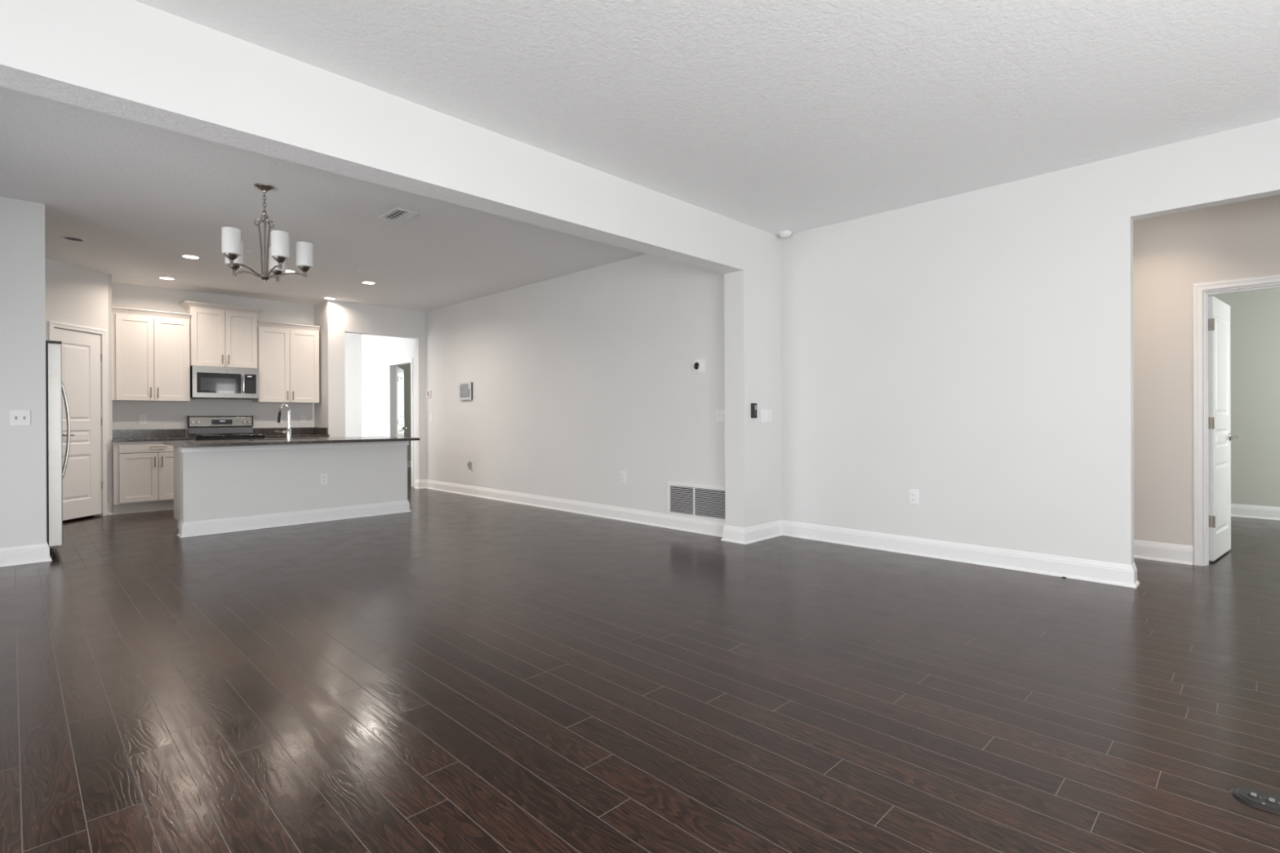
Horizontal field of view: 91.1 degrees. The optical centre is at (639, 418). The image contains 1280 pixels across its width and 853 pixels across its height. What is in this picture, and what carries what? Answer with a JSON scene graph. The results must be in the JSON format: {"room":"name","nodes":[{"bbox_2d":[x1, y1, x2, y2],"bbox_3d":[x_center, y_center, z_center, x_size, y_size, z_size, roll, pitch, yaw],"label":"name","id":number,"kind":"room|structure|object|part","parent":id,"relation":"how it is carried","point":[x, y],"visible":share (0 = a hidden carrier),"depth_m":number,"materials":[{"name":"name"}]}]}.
{"room":"empty living room","nodes":[
{"label":"empty living room","id":0,"kind":"room"},
{"bbox_2d":[0,196,46,547],"bbox_3d":[-6.553,-0.280,5.550,3.323,2.845,1.800,0,0,45],"label":"wall","id":1,"kind":"structure","parent":0,"point":[23,449],"depth_m":4.92,"materials":[{"name":"grey paint"}]},
{"bbox_2d":[9,410,30,426],"bbox_3d":[-4.838,-0.003,4.904,0.017,0.120,0.116,0,0,45],"label":"light switch","id":2,"kind":"object","parent":1,"relation":"attached to","point":[17,418],"visible":1,"depth_m":4.91,"materials":[{"name":"white plastic"}]},
{"bbox_2d":[0,542,52,567],"bbox_3d":[-5.393,1.070,4.421,0.150,0.140,1.830,0,0,45],"label":"baseboard","id":3,"kind":"structure","parent":1,"relation":"attached to","point":[33,553],"depth_m":4.92,"materials":[{"name":"white wood"}]},
{"bbox_2d":[44,257,112,515],"bbox_3d":[-6.370,-0.282,7.046,0.366,2.845,1.628,0,0,-12],"label":"wall","id":4,"kind":"structure","parent":0,"point":[74,295],"depth_m":7.14,"materials":[{"name":"grey paint"}]},
{"bbox_2d":[47,320,107,515],"bbox_3d":[-6.279,0.051,7.037,0.018,2.178,0.721,0,0,0],"label":"door frame","id":5,"kind":"structure","parent":4,"relation":"attached to","point":[51,325],"depth_m":7.35,"materials":[{"name":"white wood"}]},
{"bbox_2d":[53,328,102,520],"bbox_3d":[-6.308,0.069,7.043,0.152,2.085,0.604,0,0,0],"label":"door","id":6,"kind":"structure","parent":4,"relation":"in","point":[82,357],"depth_m":7.08,"materials":[{"name":"white wood"}]},
{"bbox_2d":[107,502,113,515],"bbox_3d":[-6.269,1.069,7.436,0.030,0.140,0.073,0,0,0],"label":"baseboard","id":7,"kind":"structure","parent":4,"relation":"attached to","point":[109,507],"depth_m":7.43,"materials":[{"name":"white wood"}]},
{"bbox_2d":[111,282,314,436],"bbox_3d":[-6.348,-0.284,8.193,0.120,2.845,4.110,0,0,45],"label":"wall","id":8,"kind":"structure","parent":0,"point":[125,414],"depth_m":8.48,"materials":[{"name":"grey paint"}]},
{"bbox_2d":[139,414,146,424],"bbox_3d":[-6.381,0.011,8.068,0.009,0.122,0.076,0,0,45],"label":"power outlet","id":9,"kind":"object","parent":8,"relation":"attached to","point":[143,418],"visible":1,"depth_m":8.07,"materials":[{"name":"white plastic"}]},
{"bbox_2d":[112,429,186,438],"bbox_3d":[-6.339,0.192,8.101,0.020,0.100,0.798,0,0,45],"label":"backsplash","id":10,"kind":"structure","parent":8,"relation":"attached to","point":[126,433],"depth_m":8.09,"materials":[{"name":"stone"}]},
{"bbox_2d":[111,306,190,401],"bbox_3d":[-6.217,-0.787,7.983,0.364,1.130,0.782,0,0,45],"label":"upper cabinet","id":11,"kind":"object","parent":8,"relation":"attached to","point":[151,348],"visible":0.88,"depth_m":7.86,"materials":[{"name":"white paint"}]},
{"bbox_3d":[-6.239,-0.745,7.765,0.019,1.042,0.366,0,0,45],"label":"door","id":12,"kind":"part","parent":11,"relation":"part of","materials":[{"name":"white paint"}]},
{"bbox_3d":[-6.112,-1.311,7.876,0.045,0.082,0.782,0,0,45],"label":"crown moulding","id":13,"kind":"part","parent":11,"relation":"part of","materials":[{"name":"white paint"}]},
{"bbox_3d":[-5.977,-0.746,8.027,0.019,1.042,0.366,0,0,45],"label":"door","id":14,"kind":"part","parent":11,"relation":"part of","materials":[{"name":"white paint"}]},
{"bbox_2d":[180,301,263,368],"bbox_3d":[-5.665,-1.102,8.531,0.372,0.823,0.884,0,0,45],"label":"upper cabinet","id":15,"kind":"object","parent":8,"relation":"attached to","point":[221,335],"visible":0.91,"depth_m":8.40,"materials":[{"name":"white paint"}]},
{"bbox_3d":[-5.703,-1.067,8.302,0.019,0.750,0.374,0,0,45],"label":"door","id":16,"kind":"part","parent":15,"relation":"part of","materials":[{"name":"white paint"}]},
{"bbox_3d":[-5.666,-1.480,8.530,0.370,0.067,0.884,0,0,45],"label":"crown moulding","id":17,"kind":"part","parent":15,"relation":"part of","materials":[{"name":"white paint"}]},
{"bbox_2d":[190,365,258,399],"bbox_3d":[-5.635,-0.475,8.505,0.448,0.424,0.756,0,0,45],"label":"microwave","id":18,"kind":"object","parent":15,"relation":"attached to","point":[206,382],"visible":0.95,"depth_m":8.36,"materials":[{"name":"silver metal"}]},
{"bbox_3d":[-5.663,-0.481,8.533,0.370,0.412,0.748,0,0,45],"label":"casing","id":19,"kind":"part","parent":18,"relation":"part of","materials":[{"name":"black plastic"}]},
{"bbox_3d":[-5.364,-0.470,8.497,0.053,0.254,0.024,0,0,45],"label":"handle","id":20,"kind":"part","parent":18,"relation":"part of","materials":[{"name":"silver metal"}]},
{"bbox_3d":[-5.328,-0.470,8.585,0.026,0.263,0.138,0,0,45],"label":"control panel","id":21,"kind":"part","parent":18,"relation":"part of","materials":[{"name":"black glass"}]},
{"bbox_3d":[-5.436,-1.068,8.570,0.019,0.750,0.374,0,0,45],"label":"door","id":22,"kind":"part","parent":15,"relation":"part of","materials":[{"name":"white paint"}]},
{"bbox_2d":[252,320,319,403],"bbox_3d":[-5.111,-0.792,9.091,0.364,1.127,0.797,0,0,45],"label":"upper cabinet","id":23,"kind":"object","parent":8,"relation":"attached to","point":[288,353],"visible":0.96,"depth_m":8.97,"materials":[{"name":"white paint"}]},
{"bbox_3d":[-5.152,-0.751,8.854,0.019,1.042,0.387,0,0,45],"label":"door","id":24,"kind":"part","parent":23,"relation":"part of","materials":[{"name":"white paint"}]},
{"bbox_3d":[-5.006,-1.316,8.984,0.045,0.079,0.797,0,0,45],"label":"crown moulding","id":25,"kind":"part","parent":23,"relation":"part of","materials":[{"name":"white paint"}]},
{"bbox_3d":[-4.875,-0.752,9.131,0.019,1.042,0.387,0,0,45],"label":"door","id":26,"kind":"part","parent":23,"relation":"part of","materials":[{"name":"white paint"}]},
{"bbox_2d":[253,427,328,435],"bbox_3d":[-5.022,0.186,9.024,0.580,0.100,0.825,0,0,45],"label":"backsplash","id":27,"kind":"structure","parent":8,"relation":"attached to","point":[266,431],"depth_m":9.20,"materials":[{"name":"stone"}]},
{"bbox_2d":[300,414,306,422],"bbox_3d":[-5.040,0.006,9.411,0.009,0.122,0.076,0,0,45],"label":"power outlet","id":28,"kind":"object","parent":8,"relation":"attached to","point":[303,417],"visible":1,"depth_m":9.40,"materials":[{"name":"white plastic"}]},
{"bbox_2d":[313,299,426,479],"bbox_3d":[-4.159,-0.296,9.874,0.603,2.845,1.603,0,0,45],"label":"wall","id":29,"kind":"structure","parent":0,"point":[334,318],"depth_m":9.36,"materials":[{"name":"grey paint"}]},
{"bbox_2d":[344,332,415,486],"bbox_3d":[-5.327,-0.291,10.190,2.463,2.845,2.700,0,0,45],"label":"wall","id":30,"kind":"structure","parent":0,"point":[367,357],"depth_m":11.44,"materials":[{"name":"grey paint"}]},
{"bbox_2d":[387,358,413,486],"bbox_3d":[-4.066,0.071,10.659,0.931,2.108,0.018,0,0,45],"label":"door frame","id":31,"kind":"structure","parent":30,"relation":"attached to","point":[406,361],"depth_m":10.36,"materials":[{"name":"white wood"}]},
{"bbox_2d":[395,366,406,437],"bbox_3d":[-4.350,0.102,11.391,0.152,2.020,0.772,0,0,-13],"label":"door","id":32,"kind":"structure","parent":30,"relation":"in","point":[400,428],"depth_m":11.28,"materials":[{"name":"white wood"}]},
{"bbox_2d":[0,0,781,528],"bbox_3d":[-1.090,-0.299,3.716,0.215,2.845,6.922,0,0,45],"label":"wall","id":33,"kind":"structure","parent":0,"point":[131,60],"depth_m":3.36,"materials":[{"name":"grey paint"}]},
{"bbox_2d":[751,403,756,417],"bbox_3d":[1.030,-0.070,5.670,0.025,0.132,0.068,0,0,45],"label":"panel","id":34,"kind":"object","parent":33,"relation":"attached to","point":[753,406],"visible":1,"depth_m":5.65,"materials":[{"name":"black plastic"}]},
{"bbox_2d":[760,408,771,422],"bbox_3d":[1.170,-0.024,5.819,0.010,0.122,0.175,0,0,45],"label":"light switch","id":35,"kind":"object","parent":33,"relation":"attached to","point":[766,414],"visible":1,"depth_m":5.81,"materials":[{"name":"white plastic"}]},
{"bbox_2d":[396,364,411,461],"bbox_3d":[-3.337,-0.304,13.078,5.200,2.845,4.400,0,0,45],"label":"wall","id":36,"kind":"structure","parent":0,"point":[407,423],"depth_m":14.57,"materials":[{"name":"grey paint"}]},
{"bbox_2d":[407,460,411,466],"bbox_3d":[-5.090,1.054,14.835,0.030,0.140,4.200,0,0,45],"label":"baseboard","id":37,"kind":"structure","parent":36,"relation":"attached to","point":[409,463],"depth_m":14.57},
{"bbox_2d":[425,253,724,513],"bbox_3d":[-1.258,-0.305,8.026,6.114,2.845,0.120,0,0,45],"label":"wall","id":38,"kind":"structure","parent":0,"point":[581,380],"depth_m":7.28,"materials":[{"name":"grey paint"}]},
{"bbox_2d":[426,390,431,397],"bbox_3d":[-3.370,-0.395,10.029,0.110,0.116,0.029,0,0,45],"label":"keypad","id":39,"kind":"object","parent":38,"relation":"attached to","point":[428,392],"visible":1,"depth_m":10.01,"materials":[{"name":"white plastic"}]},
{"bbox_2d":[458,382,472,399],"bbox_3d":[-2.554,-0.401,9.209,0.335,0.260,0.035,0,0,45],"label":"panel","id":40,"kind":"object","parent":38,"relation":"attached to","point":[465,388],"visible":1,"depth_m":9.17,"materials":[{"name":"white plastic"}]},
{"bbox_2d":[466,460,472,468],"bbox_3d":[-2.482,0.673,9.133,0.110,0.116,0.050,0,0,45],"label":"wall box","id":41,"kind":"object","parent":38,"relation":"attached to","point":[469,464],"visible":1,"depth_m":9.12,"materials":[{"name":"white plastic"}]},
{"bbox_2d":[621,471,626,483],"bbox_3d":[-0.179,0.643,6.863,0.076,0.122,0.009,0,0,45],"label":"power outlet","id":42,"kind":"object","parent":38,"relation":"attached to","point":[623,473],"visible":1,"depth_m":6.86,"materials":[{"name":"white plastic"}]},
{"bbox_2d":[666,481,724,521],"bbox_3d":[0.569,0.807,6.117,0.815,0.328,0.010,0,0,45],"label":"air vent","id":43,"kind":"object","parent":38,"relation":"in","point":[686,500],"visible":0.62,"depth_m":6.13,"materials":[{"name":"white plastic"}]},
{"bbox_2d":[693,359,705,373],"bbox_3d":[0.566,-0.509,6.096,0.150,0.124,0.034,0,0,45],"label":"thermostat","id":44,"kind":"object","parent":38,"relation":"attached to","point":[699,366],"visible":1,"depth_m":6.08,"materials":[{"name":"white plastic"}]},
{"bbox_2d":[715,409,724,422],"bbox_3d":[0.761,-0.025,5.915,0.120,0.120,0.017,0,0,45],"label":"light switch","id":45,"kind":"object","parent":38,"relation":"attached to","point":[720,414],"visible":0.84,"depth_m":5.92,"materials":[{"name":"white plastic"}]},
{"bbox_2d":[0,466,1279,852],"bbox_3d":[-1.759,1.121,7.542,16.650,0.001,11.457,0,0,45],"label":"floor","id":46,"kind":"structure","parent":0,"point":[454,673],"depth_m":2.57,"materials":[{"name":"brown wood"}]},
{"bbox_2d":[45,340,71,556],"bbox_3d":[-5.381,0.251,5.246,0.910,1.776,0.922,0,0,45],"label":"refrigerator","id":47,"kind":"object","parent":46,"relation":"on","point":[55,388],"visible":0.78,"depth_m":5.17,"materials":[{"name":"white metal"}]},
{"bbox_3d":[-4.951,0.218,5.307,0.387,1.673,0.089,0,0,45],"label":"door","id":48,"kind":"part","parent":47,"relation":"part of","materials":[{"name":"silver metal"}]},
{"bbox_3d":[-5.069,0.102,5.530,0.021,0.876,0.078,0,0,45],"label":"handle","id":49,"kind":"part","parent":47,"relation":"part of","materials":[{"name":"metal"}]},
{"bbox_3d":[-5.006,0.102,5.467,0.021,0.876,0.078,0,0,45],"label":"handle","id":50,"kind":"part","parent":47,"relation":"part of","materials":[{"name":"metal"}]},
{"bbox_2d":[112,440,195,514],"bbox_3d":[-6.110,0.705,7.874,0.624,0.866,0.796,0,0,45],"label":"base cabinet","id":51,"kind":"object","parent":46,"relation":"on","point":[143,471],"visible":0.78,"depth_m":7.59,"materials":[{"name":"white paint"}]},
{"bbox_3d":[-6.035,0.710,7.569,0.019,0.585,0.366,0,0,45],"label":"door","id":52,"kind":"part","parent":51,"relation":"part of","materials":[{"name":"white paint"}]},
{"bbox_2d":[112,429,195,441],"bbox_3d":[-6.117,0.207,7.881,0.645,0.130,0.798,0,0,45],"label":"countertop","id":53,"kind":"structure","parent":51,"relation":"on","point":[126,435],"depth_m":7.99,"materials":[{"name":"stone"}]},
{"bbox_3d":[-5.905,0.345,7.700,0.019,0.131,0.737,0,0,45],"label":"drawer","id":54,"kind":"part","parent":51,"relation":"part of","materials":[{"name":"white paint"}]},
{"bbox_3d":[-5.772,0.709,7.832,0.019,0.585,0.366,0,0,45],"label":"door","id":55,"kind":"part","parent":51,"relation":"part of","materials":[{"name":"white paint"}]},
{"bbox_2d":[186,415,264,440],"bbox_3d":[-5.536,0.540,8.411,0.686,1.150,0.760,0,0,45],"label":"range","id":56,"kind":"object","parent":46,"relation":"on","point":[224,428],"visible":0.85,"depth_m":8.50,"materials":[{"name":"silver metal"}]},
{"bbox_3d":[-6.014,0.041,8.360,0.082,0.149,0.016,0,0,45],"label":"backguard frame","id":57,"kind":"part","parent":56,"relation":"part of","materials":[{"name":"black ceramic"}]},
{"bbox_3d":[-5.749,0.044,8.621,0.082,0.149,0.726,0,0,45],"label":"control panel","id":58,"kind":"part","parent":56,"relation":"part of","materials":[{"name":"silver metal"}]},
{"bbox_2d":[187,434,264,437],"bbox_3d":[-5.524,0.230,8.398,0.555,0.020,0.760,0,0,45],"label":"cooktop","id":59,"kind":"object","parent":56,"relation":"in","point":[188,435],"depth_m":8.28,"materials":[{"name":"black glass"}]},
{"bbox_2d":[173,440,411,537],"bbox_3d":[-3.846,0.697,7.054,0.794,0.866,2.275,0,0,45],"label":"kitchen island","id":60,"kind":"object","parent":46,"relation":"on","point":[217,490],"visible":0.83,"depth_m":6.62,"materials":[{"name":"grey paint"}]},
{"bbox_2d":[163,435,419,447],"bbox_3d":[-3.762,0.248,6.946,1.040,0.030,2.285,0,0,45],"label":"island countertop","id":61,"kind":"structure","parent":60,"relation":"on","point":[382,438],"depth_m":6.56,"materials":[{"name":"stone"}]},
{"bbox_2d":[275,403,291,439],"bbox_3d":[-3.936,0.036,6.882,0.228,0.397,0.162,0,0,45],"label":"faucet","id":62,"kind":"object","parent":61,"relation":"on","point":[287,432],"visible":1,"depth_m":6.85,"materials":[{"name":"silver metal"}]},
{"bbox_3d":[-3.909,-0.025,6.905,0.199,0.277,0.025,0,0,32],"label":"spout","id":63,"kind":"part","parent":62,"relation":"part of","materials":[{"name":"silver metal"}]},
{"bbox_3d":[-3.631,0.296,6.837,0.158,0.063,2.251,0,0,45],"label":"trim moulding","id":64,"kind":"part","parent":60,"relation":"part of","materials":[{"name":"white wood"}]},
{"bbox_3d":[-3.624,1.059,6.834,0.170,0.140,2.275,0,0,45],"label":"baseboard","id":65,"kind":"part","parent":60,"relation":"part of","materials":[{"name":"white wood"}]},
{"bbox_2d":[320,472,328,484],"bbox_3d":[-3.471,0.662,6.904,0.009,0.122,0.076,0,0,45],"label":"power outlet","id":66,"kind":"object","parent":60,"relation":"attached to","point":[323,477],"visible":1,"depth_m":6.90,"materials":[{"name":"white plastic"}]},
{"bbox_2d":[263,436,327,439],"bbox_3d":[-4.995,0.699,8.991,0.624,0.866,0.807,0,0,45],"label":"base cabinet","id":67,"kind":"object","parent":46,"relation":"on","point":[311,437],"visible":0.05,"depth_m":8.80,"materials":[{"name":"white paint"}]},
{"bbox_3d":[-4.807,0.339,8.800,0.019,0.131,0.789,0,0,45],"label":"drawer","id":68,"kind":"part","parent":67,"relation":"part of","materials":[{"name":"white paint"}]},
{"bbox_2d":[253,427,328,438],"bbox_3d":[-4.999,0.201,9.001,0.645,0.130,0.825,0,0,45],"label":"countertop","id":69,"kind":"structure","parent":67,"relation":"on","point":[269,433],"depth_m":9.11,"materials":[{"name":"stone"}]},
{"bbox_2d":[1230,786,1279,814],"bbox_3d":[1.845,1.107,1.796,0.232,0.013,0.112,0,0,45],"label":"floor outlet","id":70,"kind":"object","parent":46,"relation":"on","point":[1256,798],"visible":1,"depth_m":1.82,"materials":[{"name":"metal"}]},
{"bbox_3d":[1.799,1.103,1.842,0.033,0.003,0.033,0,0,45],"label":"outlet lid","id":71,"kind":"part","parent":70,"relation":"part of","materials":[{"name":"grey metal"}]},
{"bbox_3d":[1.826,1.103,1.815,0.033,0.003,0.033,0,0,45],"label":"outlet lid","id":72,"kind":"part","parent":70,"relation":"part of","materials":[{"name":"grey metal"}]},
{"bbox_2d":[0,0,1279,311],"bbox_3d":[-1.870,-1.774,7.509,16.750,0.100,11.500,0,0,45],"label":"ceiling","id":73,"kind":"structure","parent":0,"point":[773,117],"depth_m":3.58,"materials":[{"name":"white paint"}]},
{"bbox_2d":[61,235,85,241],"bbox_3d":[-5.386,-1.704,5.975,0.178,0.006,0.178,0,0,45],"label":"recessed light","id":74,"kind":"object","parent":73,"relation":"in","point":[65,237],"visible":1,"depth_m":5.97,"materials":[{"name":"white plastic"}]},
{"bbox_2d":[157,276,175,279],"bbox_3d":[-5.761,-1.705,7.652,0.178,0.006,0.178,0,0,45],"label":"recessed light","id":75,"kind":"object","parent":73,"relation":"in","point":[160,277],"visible":1,"depth_m":7.65,"materials":[{"name":"white plastic"}]},
{"bbox_2d":[180,254,200,258],"bbox_3d":[-4.749,-1.708,6.641,0.178,0.006,0.178,0,0,45],"label":"recessed light","id":76,"kind":"object","parent":73,"relation":"in","point":[188,256],"visible":1,"depth_m":6.64,"materials":[{"name":"white plastic"}]},
{"bbox_2d":[243,249,251,253],"bbox_3d":[-4.043,-1.711,6.428,0.112,0.006,0.112,0,0,45],"label":"cover plate","id":77,"kind":"object","parent":73,"relation":"attached to","point":[244,251],"visible":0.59,"depth_m":6.44,"materials":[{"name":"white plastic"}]},
{"bbox_2d":[221,183,313,284],"bbox_3d":[-2.761,-1.355,4.645,0.596,0.723,0.601,0,0,45],"label":"chandelier","id":78,"kind":"object","parent":73,"relation":"hanging from","point":[232,245],"visible":1,"depth_m":4.63,"materials":[{"name":"white glass"}]},
{"bbox_3d":[-2.865,-1.237,4.406,0.116,0.179,0.116,0,0,45],"label":"lamp shade","id":79,"kind":"part","parent":78,"relation":"part of","materials":[{"name":"white glass"}]},
{"bbox_3d":[-3.037,-1.237,4.704,0.116,0.179,0.116,0,0,45],"label":"lamp shade","id":80,"kind":"part","parent":78,"relation":"part of","materials":[{"name":"white glass"}]},
{"bbox_3d":[-2.922,-1.071,4.682,0.236,0.063,0.011,0,0,11],"label":"arm","id":81,"kind":"part","parent":78,"relation":"part of","materials":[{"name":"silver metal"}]},
{"bbox_3d":[-2.826,-1.071,4.516,0.011,0.063,0.236,0,0,19],"label":"arm","id":82,"kind":"part","parent":78,"relation":"part of","materials":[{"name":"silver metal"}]},
{"bbox_3d":[-2.821,-1.281,4.650,0.066,0.439,0.011,0,0,-5],"label":"stem rod","id":83,"kind":"part","parent":78,"relation":"part of","materials":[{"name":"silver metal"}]},
{"bbox_3d":[-2.781,-1.606,4.654,0.018,0.142,0.018,0,0,0],"label":"chain","id":84,"kind":"part","parent":78,"relation":"part of","materials":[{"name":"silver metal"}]},
{"bbox_3d":[-2.756,-1.281,4.620,0.011,0.439,0.066,0,0,-35],"label":"stem rod","id":85,"kind":"part","parent":78,"relation":"part of","materials":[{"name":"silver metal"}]},
{"bbox_3d":[-2.763,-1.281,4.692,0.011,0.439,0.066,0,0,25],"label":"stem rod","id":86,"kind":"part","parent":78,"relation":"part of","materials":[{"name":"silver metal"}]},
{"bbox_3d":[-2.664,-1.072,4.565,0.236,0.063,0.011,0,0,38],"label":"arm","id":87,"kind":"part","parent":78,"relation":"part of","materials":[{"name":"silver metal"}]},
{"bbox_3d":[-2.834,-1.238,4.910,0.116,0.179,0.116,0,0,45],"label":"lamp shade","id":88,"kind":"part","parent":78,"relation":"part of","materials":[{"name":"white glass"}]},
{"bbox_3d":[-2.573,-1.238,4.493,0.116,0.179,0.116,0,0,45],"label":"lamp shade","id":89,"kind":"part","parent":78,"relation":"part of","materials":[{"name":"white glass"}]},
{"bbox_3d":[-2.649,-1.072,4.721,0.236,0.063,0.011,0,0,-27],"label":"arm","id":90,"kind":"part","parent":78,"relation":"part of","materials":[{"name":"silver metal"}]},
{"bbox_3d":[-2.546,-1.239,4.773,0.116,0.179,0.116,0,0,45],"label":"lamp shade","id":91,"kind":"part","parent":78,"relation":"part of","materials":[{"name":"white glass"}]},
{"bbox_2d":[285,269,296,272],"bbox_3d":[-4.097,-1.712,7.309,0.178,0.006,0.178,0,0,45],"label":"recessed light","id":92,"kind":"object","parent":73,"relation":"in","point":[286,270],"visible":0.49,"depth_m":7.31,"materials":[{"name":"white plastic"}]},
{"bbox_2d":[323,297,336,299],"bbox_3d":[-4.431,-1.713,8.970,0.178,0.006,0.178,0,0,45],"label":"recessed light","id":93,"kind":"object","parent":73,"relation":"in","point":[326,298],"visible":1,"depth_m":8.96,"materials":[{"name":"white plastic"}]},
{"bbox_2d":[360,280,376,284],"bbox_3d":[-3.433,-1.715,7.946,0.178,0.006,0.178,0,0,45],"label":"recessed light","id":94,"kind":"object","parent":73,"relation":"in","point":[362,282],"visible":1,"depth_m":7.95,"materials":[{"name":"white plastic"}]},
{"bbox_2d":[378,207,420,222],"bbox_3d":[-2.037,-1.716,5.314,0.345,0.008,0.211,0,0,45],"label":"ceiling vent","id":95,"kind":"object","parent":73,"relation":"in","point":[397,215],"visible":1,"depth_m":5.31,"materials":[{"name":"white plastic"}]},
{"bbox_2d":[777,231,792,238],"bbox_3d":[1.359,-1.714,5.875,0.136,0.042,0.136,0,0,45],"label":"smoke detector","id":96,"kind":"object","parent":73,"relation":"attached to","point":[784,234],"visible":1,"depth_m":5.83,"materials":[{"name":"white plastic"}]},
{"bbox_2d":[780,118,1279,564],"bbox_3d":[3.119,-0.317,4.320,4.888,2.845,0.120,0,0,45],"label":"wall","id":97,"kind":"structure","parent":0,"point":[971,352],"depth_m":4.72,"materials":[{"name":"grey paint"}]},
{"bbox_2d":[413,479,1193,588],"bbox_3d":[0.176,1.043,7.338,9.407,0.140,1.637,0,0,42],"label":"baseboard","id":98,"kind":"structure","parent":97,"relation":"attached to","point":[1104,572],"depth_m":5.33,"materials":[{"name":"white wood"}]},
{"bbox_2d":[908,488,918,504],"bbox_3d":[2.231,0.640,5.121,0.076,0.122,0.009,0,0,45],"label":"power outlet","id":99,"kind":"object","parent":97,"relation":"attached to","point":[913,494],"visible":1,"depth_m":5.12,"materials":[{"name":"white plastic"}]},
{"bbox_2d":[1133,195,1279,555],"bbox_3d":[4.107,-0.321,4.186,3.300,2.845,1.088,0,0,45],"label":"wall","id":100,"kind":"structure","parent":0,"point":[1172,253],"depth_m":4.81,"materials":[{"name":"beige paint"}]},
{"bbox_2d":[1208,296,1238,560],"bbox_3d":[4.617,0.076,5.008,0.712,2.015,0.152,0,0,-39],"label":"door","id":101,"kind":"structure","parent":100,"relation":"in","point":[1220,437],"depth_m":4.93,"materials":[{"name":"white wood"}]},
{"bbox_3d":[4.815,0.153,5.167,0.147,0.062,0.152,0,0,-39],"label":"handle","id":102,"kind":"part","parent":101,"relation":"part of","materials":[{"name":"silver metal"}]},
{"bbox_2d":[1192,274,1279,565],"bbox_3d":[4.513,0.044,4.453,0.885,2.110,0.135,0,0,45],"label":"door frame","id":103,"kind":"structure","parent":100,"relation":"attached to","point":[1200,298],"depth_m":4.70,"materials":[{"name":"white wood"}]},
{"bbox_2d":[1208,287,1279,506],"bbox_3d":[5.477,-0.329,5.912,4.600,2.845,3.290,0,0,45],"label":"wall","id":104,"kind":"structure","parent":0,"point":[1255,315],"depth_m":6.84,"materials":[{"name":"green paint"}]},
{"bbox_2d":[1231,503,1279,520],"bbox_3d":[5.440,1.023,5.872,4.360,0.140,3.170,0,0,45],"label":"baseboard","id":105,"kind":"structure","parent":104,"relation":"attached to","point":[1270,513],"depth_m":6.83,"materials":[{"name":"white wood"}]}
]}

